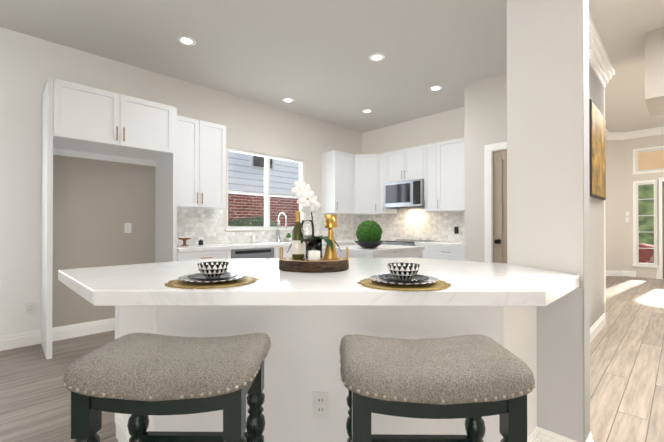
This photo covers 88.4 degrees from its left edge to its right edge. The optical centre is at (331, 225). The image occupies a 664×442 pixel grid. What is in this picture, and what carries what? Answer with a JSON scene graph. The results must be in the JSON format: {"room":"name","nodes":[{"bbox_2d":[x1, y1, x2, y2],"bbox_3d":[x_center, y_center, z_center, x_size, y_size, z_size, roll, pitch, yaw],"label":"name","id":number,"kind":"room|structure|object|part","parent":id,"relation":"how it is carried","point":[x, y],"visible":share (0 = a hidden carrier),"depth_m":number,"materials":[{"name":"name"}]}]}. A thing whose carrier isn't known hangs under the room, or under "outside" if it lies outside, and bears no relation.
{"room":"kitchen","nodes":[
{"label":"kitchen","id":0,"kind":"room"},
{"bbox_2d":[0,27,361,335],"bbox_3d":[-2.692,-0.352,3.844,9.380,3.100,0.150,0,0,-44],"label":"wall","id":1,"kind":"structure","parent":0,"point":[29,64],"depth_m":3.50,"materials":[{"name":"beige paint"}]},
{"bbox_2d":[26,302,34,313],"bbox_3d":[-3.016,0.826,3.412,0.070,0.114,0.010,0,0,-44],"label":"outlet","id":2,"kind":"object","parent":1,"relation":"attached to","point":[30,307],"visible":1,"depth_m":3.41,"materials":[{"name":"white plastic"}]},
{"bbox_2d":[41,77,176,358],"bbox_3d":[-2.332,-0.064,3.631,1.120,2.519,0.655,0,0,-44],"label":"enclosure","id":3,"kind":"object","parent":1,"relation":"attached to","point":[104,153],"visible":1,"depth_m":3.67,"materials":[{"name":"white wood"}]},
{"bbox_2d":[125,223,130,232],"bbox_3d":[-2.400,0.029,4.016,0.070,0.114,0.010,0,0,-44],"label":"outlet","id":4,"kind":"object","parent":1,"relation":"attached to","point":[127,227],"visible":1,"depth_m":4.01,"materials":[{"name":"white plastic"}]},
{"bbox_2d":[177,115,225,208],"bbox_3d":[-1.766,-0.774,4.372,0.720,1.090,0.383,0,0,-44],"label":"upper cabinet","id":5,"kind":"object","parent":1,"relation":"attached to","point":[201,164],"visible":0.75,"depth_m":4.28,"materials":[{"name":"white wood"}]},
{"bbox_2d":[225,147,306,230],"bbox_3d":[-1.022,-0.524,5.427,1.500,1.200,0.150,0,0,-44],"label":"kitchen window","id":6,"kind":"structure","parent":1,"relation":"in","point":[266,194],"depth_m":5.40,"materials":[{"name":"clear glass"}]},
{"bbox_2d":[177,208,361,244],"bbox_3d":[-0.769,0.019,5.600,3.868,0.483,0.008,0,0,-44],"label":"backsplash","id":7,"kind":"structure","parent":1,"relation":"attached to","point":[204,225],"depth_m":4.88,"materials":[{"name":"tile"}]},
{"bbox_2d":[0,270,656,441],"bbox_3d":[0.755,1.132,4.130,14.730,0.135,4.236,0,0,-44],"label":"baseboard","id":8,"kind":"structure","parent":1,"relation":"attached to","point":[13,341],"depth_m":3.57,"materials":[{"name":"white paint"}]},
{"bbox_2d":[321,150,356,212],"bbox_3d":[0.147,-0.765,6.230,0.575,1.090,0.386,0,0,-44],"label":"upper cabinet","id":9,"kind":"object","parent":1,"relation":"attached to","point":[353,184],"depth_m":6.08,"materials":[{"name":"white wood"}]},
{"bbox_2d":[0,276,663,441],"bbox_3d":[2.021,1.244,3.042,15.030,0.100,8.160,0,0,-44],"label":"floor","id":10,"kind":"structure","parent":0,"point":[627,374],"depth_m":2.66,"materials":[{"name":"brown wood"}]},
{"bbox_2d":[63,333,271,441],"bbox_3d":[-0.460,0.774,1.039,0.509,0.822,0.349,0,0,0],"label":"bar stool","id":11,"kind":"object","parent":10,"relation":"on","point":[139,377],"visible":1,"depth_m":0.90,"materials":[{"name":"fabric"}]},
{"bbox_2d":[177,250,230,260],"bbox_3d":[-1.707,0.750,4.250,0.645,0.898,0.630,0,0,-44],"label":"base cabinet","id":12,"kind":"object","parent":10,"relation":"on","point":[200,255],"depth_m":4.01,"materials":[{"name":"white wood"}]},
{"bbox_2d":[177,239,357,251],"bbox_3d":[-0.546,0.283,5.366,3.854,0.045,0.635,0,0,-44],"label":"countertop","id":13,"kind":"structure","parent":12,"relation":"on","point":[208,247],"depth_m":4.45,"materials":[{"name":"white stone"}]},
{"bbox_2d":[177,236,191,245],"bbox_3d":[-1.848,0.195,4.279,0.170,0.118,0.170,0,0,-44],"label":"stand","id":14,"kind":"object","parent":13,"relation":"on","point":[184,238],"visible":1,"depth_m":4.23,"materials":[{"name":"brown wood"}]},
{"bbox_2d":[277,212,286,241],"bbox_3d":[-0.763,0.025,5.403,0.118,0.470,0.244,0,0,-44],"label":"gooseneck faucet","id":15,"kind":"object","parent":13,"relation":"on","point":[279,237],"visible":1,"depth_m":5.43,"materials":[{"name":"silver metal"}]},
{"bbox_2d":[286,233,290,241],"bbox_3d":[-0.706,0.190,5.584,0.092,0.140,0.108,0,0,-44],"label":"potted plant","id":16,"kind":"object","parent":13,"relation":"on","point":[288,236],"visible":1,"depth_m":5.55,"materials":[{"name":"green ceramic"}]},
{"bbox_2d":[231,248,273,258],"bbox_3d":[-1.226,0.752,4.680,0.637,0.898,0.684,0,0,-44],"label":"dishwasher","id":17,"kind":"object","parent":10,"relation":"on","point":[260,253],"visible":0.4,"depth_m":4.46,"materials":[{"name":"silver metal"}]},
{"bbox_2d":[274,245,324,257],"bbox_3d":[-0.672,0.755,5.257,0.952,0.898,0.630,0,0,-44],"label":"base cabinet","id":18,"kind":"object","parent":10,"relation":"on","point":[276,249],"depth_m":4.83,"materials":[{"name":"white wood"}]},
{"bbox_2d":[325,243,357,245],"bbox_3d":[-0.011,0.758,5.899,1.100,0.898,0.630,0,0,-44],"label":"base cabinet","id":19,"kind":"object","parent":10,"relation":"on","point":[354,243],"depth_m":5.69,"materials":[{"name":"white wood"}]},
{"bbox_2d":[115,287,582,441],"bbox_3d":[0.063,0.745,1.973,1.874,0.886,2.067,0,0,-44],"label":"island base","id":20,"kind":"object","parent":10,"relation":"on","point":[302,363],"depth_m":1.49,"materials":[{"name":"white paint"}]},
{"bbox_2d":[58,258,579,305],"bbox_3d":[-0.047,0.272,1.905,2.132,0.057,2.095,0,0,-44],"label":"countertop","id":21,"kind":"structure","parent":20,"relation":"on","point":[474,283],"depth_m":1.37,"materials":[{"name":"white stone"}]},
{"bbox_2d":[164,262,258,288],"bbox_3d":[-0.508,0.201,1.468,0.379,0.079,0.374,0,0,-44],"label":"place setting","id":22,"kind":"object","parent":21,"relation":"on","point":[210,275],"visible":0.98,"depth_m":1.42,"materials":[{"name":"black ceramic"}]},
{"bbox_2d":[279,181,348,272],"bbox_3d":[-0.100,-0.008,1.933,0.394,0.501,0.391,0,0,-44],"label":"tray","id":23,"kind":"object","parent":21,"relation":"on","point":[313,260],"visible":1,"depth_m":1.86,"materials":[{"name":"brown wood"}]},
{"bbox_2d":[292,211,303,259],"bbox_3d":[-0.187,0.052,1.885,0.069,0.268,0.069,0,0,-44],"label":"wine bottle","id":24,"kind":"object","parent":23,"relation":"on","point":[297,248],"depth_m":1.86,"materials":[{"name":"green glass"}]},
{"bbox_3d":[-0.133,0.079,1.838,0.076,0.215,0.076,0,0,-44],"label":"wine glass","id":25,"kind":"part","parent":23,"relation":"part of","materials":[{"name":"clear glass"}]},
{"bbox_2d":[287,181,340,257],"bbox_3d":[-0.093,-0.036,1.952,0.293,0.445,0.339,0,0,-44],"label":"orchid","id":26,"kind":"object","parent":23,"relation":"on","point":[313,244],"depth_m":1.87,"materials":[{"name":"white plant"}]},
{"bbox_2d":[308,250,319,260],"bbox_3d":[-0.094,0.160,1.807,0.064,0.052,0.064,0,0,-44],"label":"candle jar","id":27,"kind":"object","parent":23,"relation":"on","point":[313,255],"depth_m":1.78,"materials":[{"name":"white wax"}]},
{"bbox_2d":[323,215,337,259],"bbox_3d":[-0.007,0.064,1.891,0.084,0.245,0.084,0,0,-44],"label":"sculpture","id":28,"kind":"object","parent":23,"relation":"on","point":[330,220],"depth_m":1.86,"materials":[{"name":"gold metal"}]},
{"bbox_2d":[357,263,450,291],"bbox_3d":[0.299,0.201,1.420,0.379,0.079,0.374,0,0,-44],"label":"placemat","id":29,"kind":"object","parent":21,"relation":"on","point":[404,277],"visible":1,"depth_m":1.37,"materials":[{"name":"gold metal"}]},
{"bbox_2d":[313,391,328,417],"bbox_3d":[-0.048,0.777,1.480,0.070,0.114,0.010,0,0,1],"label":"outlet","id":30,"kind":"object","parent":20,"relation":"attached to","point":[320,404],"visible":1,"depth_m":1.48,"materials":[{"name":"white plastic"}]},
{"bbox_2d":[116,413,539,441],"bbox_3d":[-0.065,1.121,1.848,1.550,0.135,1.705,0,0,-44],"label":"baseboard","id":31,"kind":"structure","parent":20,"relation":"attached to","point":[123,434],"depth_m":1.80,"materials":[{"name":"white paint"}]},
{"bbox_2d":[322,250,421,257],"bbox_3d":[0.480,0.749,4.120,1.000,0.898,0.810,0,0,-44],"label":"base cabinet","id":32,"kind":"object","parent":10,"relation":"on","point":[413,254],"visible":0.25,"depth_m":3.78,"materials":[{"name":"white wood"}]},
{"bbox_2d":[322,244,424,254],"bbox_3d":[0.480,0.277,4.122,1.020,0.045,0.830,0,0,-44],"label":"countertop","id":33,"kind":"structure","parent":32,"relation":"on","point":[379,249],"depth_m":3.80,"materials":[{"name":"white stone"}]},
{"bbox_2d":[354,220,383,247],"bbox_3d":[0.416,0.095,3.817,0.344,0.314,0.344,0,0,-44],"label":"bowl","id":34,"kind":"object","parent":33,"relation":"on","point":[368,233],"visible":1,"depth_m":3.71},
{"bbox_2d":[382,239,433,245],"bbox_3d":[1.216,0.729,5.803,0.698,0.956,0.754,0,0,-44],"label":"range","id":35,"kind":"object","parent":10,"relation":"on","point":[406,242],"visible":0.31,"depth_m":5.58,"materials":[{"name":"silver metal"}]},
{"bbox_2d":[415,245,426,257],"bbox_3d":[1.591,0.756,5.493,0.630,0.898,0.200,0,0,-44],"label":"base cabinet","id":36,"kind":"object","parent":10,"relation":"on","point":[424,252],"depth_m":5.22,"materials":[{"name":"white wood"}]},
{"bbox_2d":[339,334,534,441],"bbox_3d":[0.278,0.774,1.022,0.509,0.822,0.349,0,0,0],"label":"bar stool","id":37,"kind":"object","parent":10,"relation":"on","point":[473,380],"visible":1,"depth_m":0.88,"materials":[{"name":"fabric"}]},
{"bbox_2d":[427,246,464,260],"bbox_3d":[1.879,0.755,5.197,0.630,0.898,0.730,0,0,-44],"label":"base cabinet","id":38,"kind":"object","parent":10,"relation":"on","point":[443,252],"depth_m":4.98,"materials":[{"name":"white wood"}]},
{"bbox_2d":[414,241,464,246],"bbox_3d":[1.820,0.282,5.245,0.631,0.045,0.879,0,0,-44],"label":"countertop","id":39,"kind":"structure","parent":38,"relation":"on","point":[428,243],"depth_m":5.13,"materials":[{"name":"white stone"}]},
{"bbox_2d":[0,0,663,132],"bbox_3d":[2.021,-2.141,3.059,15.030,0.470,8.160,0,0,-44],"label":"ceiling","id":40,"kind":"structure","parent":0,"point":[311,58],"depth_m":3.61,"materials":[{"name":"paint"}]},
{"bbox_2d":[177,36,195,44],"bbox_3d":[-1.498,-1.901,3.513,0.183,0.003,0.183,0,0,40],"label":"recessed light","id":41,"kind":"object","parent":40,"relation":"in","point":[192,41],"depth_m":3.51,"materials":[{"name":"white paint"}]},
{"bbox_2d":[282,98,293,102],"bbox_3d":[-0.662,-1.893,5.163,0.183,0.003,0.183,0,0,40],"label":"recessed light","id":42,"kind":"object","parent":40,"relation":"in","point":[288,100],"depth_m":5.16,"materials":[{"name":"white paint"}]},
{"bbox_2d":[362,109,372,112],"bbox_3d":[0.583,-1.891,5.648,0.183,0.003,0.183,0,0,40],"label":"recessed light","id":43,"kind":"object","parent":40,"relation":"in","point":[366,110],"depth_m":5.65,"materials":[{"name":"white paint"}]},
{"bbox_2d":[369,53,384,60],"bbox_3d":[0.508,-1.900,3.860,0.183,0.003,0.183,0,0,40],"label":"recessed light","id":44,"kind":"object","parent":40,"relation":"in","point":[377,56],"depth_m":3.85,"materials":[{"name":"white paint"}]},
{"bbox_2d":[429,86,442,90],"bbox_3d":[1.432,-1.896,4.717,0.183,0.003,0.183,0,0,37],"label":"recessed light","id":45,"kind":"object","parent":40,"relation":"in","point":[434,88],"depth_m":4.72,"materials":[{"name":"white paint"}]},
{"bbox_2d":[645,27,663,116],"bbox_3d":[4.547,-1.578,2.409,0.750,0.659,3.410,0,0,-44],"label":"soffit beam","id":46,"kind":"structure","parent":40,"relation":"attached to","point":[654,69],"depth_m":3.33,"materials":[{"name":"paint"}]},
{"bbox_2d":[362,88,605,315],"bbox_3d":[2.021,-0.518,5.618,0.150,3.450,3.880,0,0,-44],"label":"wall","id":47,"kind":"structure","parent":0,"point":[442,126],"depth_m":6.00,"materials":[{"name":"beige paint"}]},
{"bbox_2d":[345,154,380,214],"bbox_3d":[0.631,-0.764,6.476,0.645,1.090,0.707,0,0,-44],"label":"upper cabinet","id":48,"kind":"object","parent":47,"relation":"attached to","point":[366,163],"depth_m":6.27,"materials":[{"name":"white wood"}]},
{"bbox_2d":[377,152,396,212],"bbox_3d":[1.010,-0.765,6.276,0.381,1.090,0.311,0,0,-44],"label":"upper cabinet","id":49,"kind":"object","parent":47,"relation":"attached to","point":[382,158],"depth_m":6.18,"materials":[{"name":"white wood"}]},
{"bbox_2d":[389,148,408,181],"bbox_3d":[1.242,-1.034,6.061,0.350,0.555,0.436,0,0,-44],"label":"upper cabinet","id":50,"kind":"object","parent":47,"relation":"attached to","point":[398,159],"depth_m":5.90,"materials":[{"name":"white wood"}]},
{"bbox_2d":[384,179,423,207],"bbox_3d":[1.307,-0.534,5.896,0.453,0.441,0.754,0,0,-44],"label":"microwave","id":51,"kind":"object","parent":50,"relation":"attached to","point":[405,194],"visible":0.92,"depth_m":5.73,"materials":[{"name":"silver metal"}]},
{"bbox_2d":[362,207,464,241],"bbox_3d":[1.487,-0.039,6.049,0.008,0.604,2.493,0,0,-44],"label":"backsplash","id":52,"kind":"structure","parent":47,"relation":"attached to","point":[419,223],"depth_m":5.98,"materials":[{"name":"tile"}]},
{"bbox_2d":[454,227,458,233],"bbox_3d":[2.005,0.076,5.502,0.010,0.114,0.070,0,0,-44],"label":"outlet","id":53,"kind":"object","parent":52,"relation":"attached to","point":[456,230],"visible":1,"depth_m":5.50,"materials":[{"name":"black plastic"}]},
{"bbox_2d":[409,145,424,180],"bbox_3d":[1.467,-1.035,5.829,0.350,0.555,0.436,0,0,-44],"label":"upper cabinet","id":54,"kind":"object","parent":47,"relation":"attached to","point":[416,154],"depth_m":5.65,"materials":[{"name":"white wood"}]},
{"bbox_2d":[424,142,440,211],"bbox_3d":[1.699,-0.769,5.589,0.350,1.090,0.345,0,0,-44],"label":"upper cabinet","id":55,"kind":"object","parent":47,"relation":"attached to","point":[432,183],"depth_m":5.45,"materials":[{"name":"white wood"}]},
{"bbox_2d":[441,137,464,211],"bbox_3d":[1.986,-0.770,5.294,0.350,1.090,0.709,0,0,-44],"label":"upper cabinet","id":56,"kind":"object","parent":47,"relation":"attached to","point":[452,151],"depth_m":5.20,"materials":[{"name":"white wood"}]},
{"bbox_2d":[589,13,614,87],"bbox_3d":[2.358,-1.800,3.176,3.020,0.209,0.100,0,0,-44],"label":"crown molding","id":57,"kind":"structure","parent":47,"relation":"attached to","point":[601,65],"depth_m":3.65,"materials":[{"name":"white paint"}]},
{"bbox_2d":[464,72,506,261],"bbox_3d":[2.511,-0.349,4.431,0.798,3.100,1.253,0,0,-44],"label":"wall","id":58,"kind":"structure","parent":0,"point":[485,111],"depth_m":4.47,"materials":[{"name":"beige paint"}]},
{"bbox_2d":[484,142,506,261],"bbox_3d":[2.337,0.082,4.109,0.138,2.235,0.930,0,0,-44],"label":"door frame","id":59,"kind":"structure","parent":58,"relation":"attached to","point":[489,149],"depth_m":4.36,"materials":[{"name":"white paint"}]},
{"bbox_2d":[493,150,506,262],"bbox_3d":[2.309,0.124,4.081,0.116,2.135,0.750,0,0,-44],"label":"pantry door","id":60,"kind":"structure","parent":58,"relation":"in","point":[499,206],"depth_m":4.30,"materials":[{"name":"paint"}]},
{"bbox_2d":[507,0,603,441],"bbox_3d":[2.235,-0.356,2.963,3.285,3.100,0.463,0,0,-44],"label":"wall column","id":61,"kind":"structure","parent":0,"point":[555,216],"depth_m":1.89,"materials":[{"name":"beige paint"}]},
{"bbox_2d":[589,99,605,199],"bbox_3d":[2.920,-0.787,3.756,0.900,0.970,0.042,0,0,-44],"label":"framed picture","id":62,"kind":"object","parent":61,"relation":"attached to","point":[597,152],"visible":0.89,"depth_m":3.64,"materials":[{"name":"gold metal"}]},
{"bbox_2d":[605,140,623,269],"bbox_3d":[4.953,-0.514,6.516,5.565,3.450,0.440,0,0,-44],"label":"wall","id":63,"kind":"structure","parent":0,"point":[614,216],"depth_m":8.24,"materials":[{"name":"beige paint"}]},
{"bbox_2d":[606,126,663,139],"bbox_3d":[6.418,-2.166,4.970,5.460,0.159,4.470,0,0,-44],"label":"crown molding","id":64,"kind":"structure","parent":63,"relation":"attached to","point":[634,134],"depth_m":8.05,"materials":[{"name":"white paint"}]},
{"bbox_2d":[623,134,663,278],"bbox_3d":[8.593,-0.513,6.749,0.150,3.450,4.300,0,0,-44],"label":"wall","id":65,"kind":"structure","parent":0,"point":[629,146],"depth_m":8.13,"materials":[{"name":"beige paint"}]},
{"bbox_2d":[632,179,659,267],"bbox_3d":[7.337,-0.042,7.974,0.140,2.020,0.470,0,0,-44],"label":"sidelight window","id":66,"kind":"structure","parent":65,"relation":"in","point":[636,239],"depth_m":8.00,"materials":[{"name":"clear glass"}]},
{"bbox_2d":[633,146,663,174],"bbox_3d":[7.711,-1.514,7.612,0.118,0.600,1.500,0,0,-44],"label":"window","id":67,"kind":"structure","parent":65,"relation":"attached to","point":[646,160],"depth_m":7.96,"materials":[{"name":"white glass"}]},
{"bbox_2d":[657,177,663,278],"bbox_3d":[7.832,0.060,7.409,0.018,2.310,1.130,0,0,-44],"label":"door frame","id":68,"kind":"structure","parent":65,"relation":"attached to","point":[659,270],"depth_m":7.76,"materials":[{"name":"white paint"}]},
{"bbox_2d":[663,182,663,278],"bbox_3d":[7.854,0.107,7.430,0.105,2.200,0.930,0,0,-44],"label":"front door","id":69,"kind":"structure","parent":65,"relation":"in","point":[663,230],"depth_m":7.76,"materials":[{"name":"paint"}]},
{"label":"outside","id":70,"kind":"structure","parent":0,"visible":0},
{"bbox_2d":[638,182,662,244],"bbox_3d":[12.576,-1.312,12.231,12.900,5.900,18.000,0,0,-44],"label":"trees","id":71,"kind":"object","parent":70,"point":[644,225],"depth_m":17.52,"materials":[{"name":"green plant"}]},
{"bbox_3d":[-3.374,1.516,5.411,15.000,0.020,3.040,0,0,-44],"label":"wall strip","id":72,"kind":"object","parent":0,"visible":0},
{"bbox_2d":[228,216,294,226],"bbox_3d":[-2.451,0.577,7.119,6.810,1.589,1.638,0,0,-44],"label":"shrubs","id":73,"kind":"object","parent":72,"relation":"on","point":[247,222],"depth_m":7.32,"materials":[{"name":"green plant"}]},
{"bbox_2d":[228,151,298,226],"bbox_3d":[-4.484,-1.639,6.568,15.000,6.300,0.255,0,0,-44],"label":"neighbor house","id":74,"kind":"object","parent":72,"relation":"on","point":[278,204],"depth_m":8.95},
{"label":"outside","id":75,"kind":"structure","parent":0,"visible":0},
{"bbox_2d":[639,243,653,262],"bbox_3d":[8.817,0.972,8.843,1.200,1.000,3.400,0,0,-44],"label":"car","id":76,"kind":"object","parent":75,"point":[645,259],"depth_m":8.98,"materials":[{"name":"red metal"}]}
]}

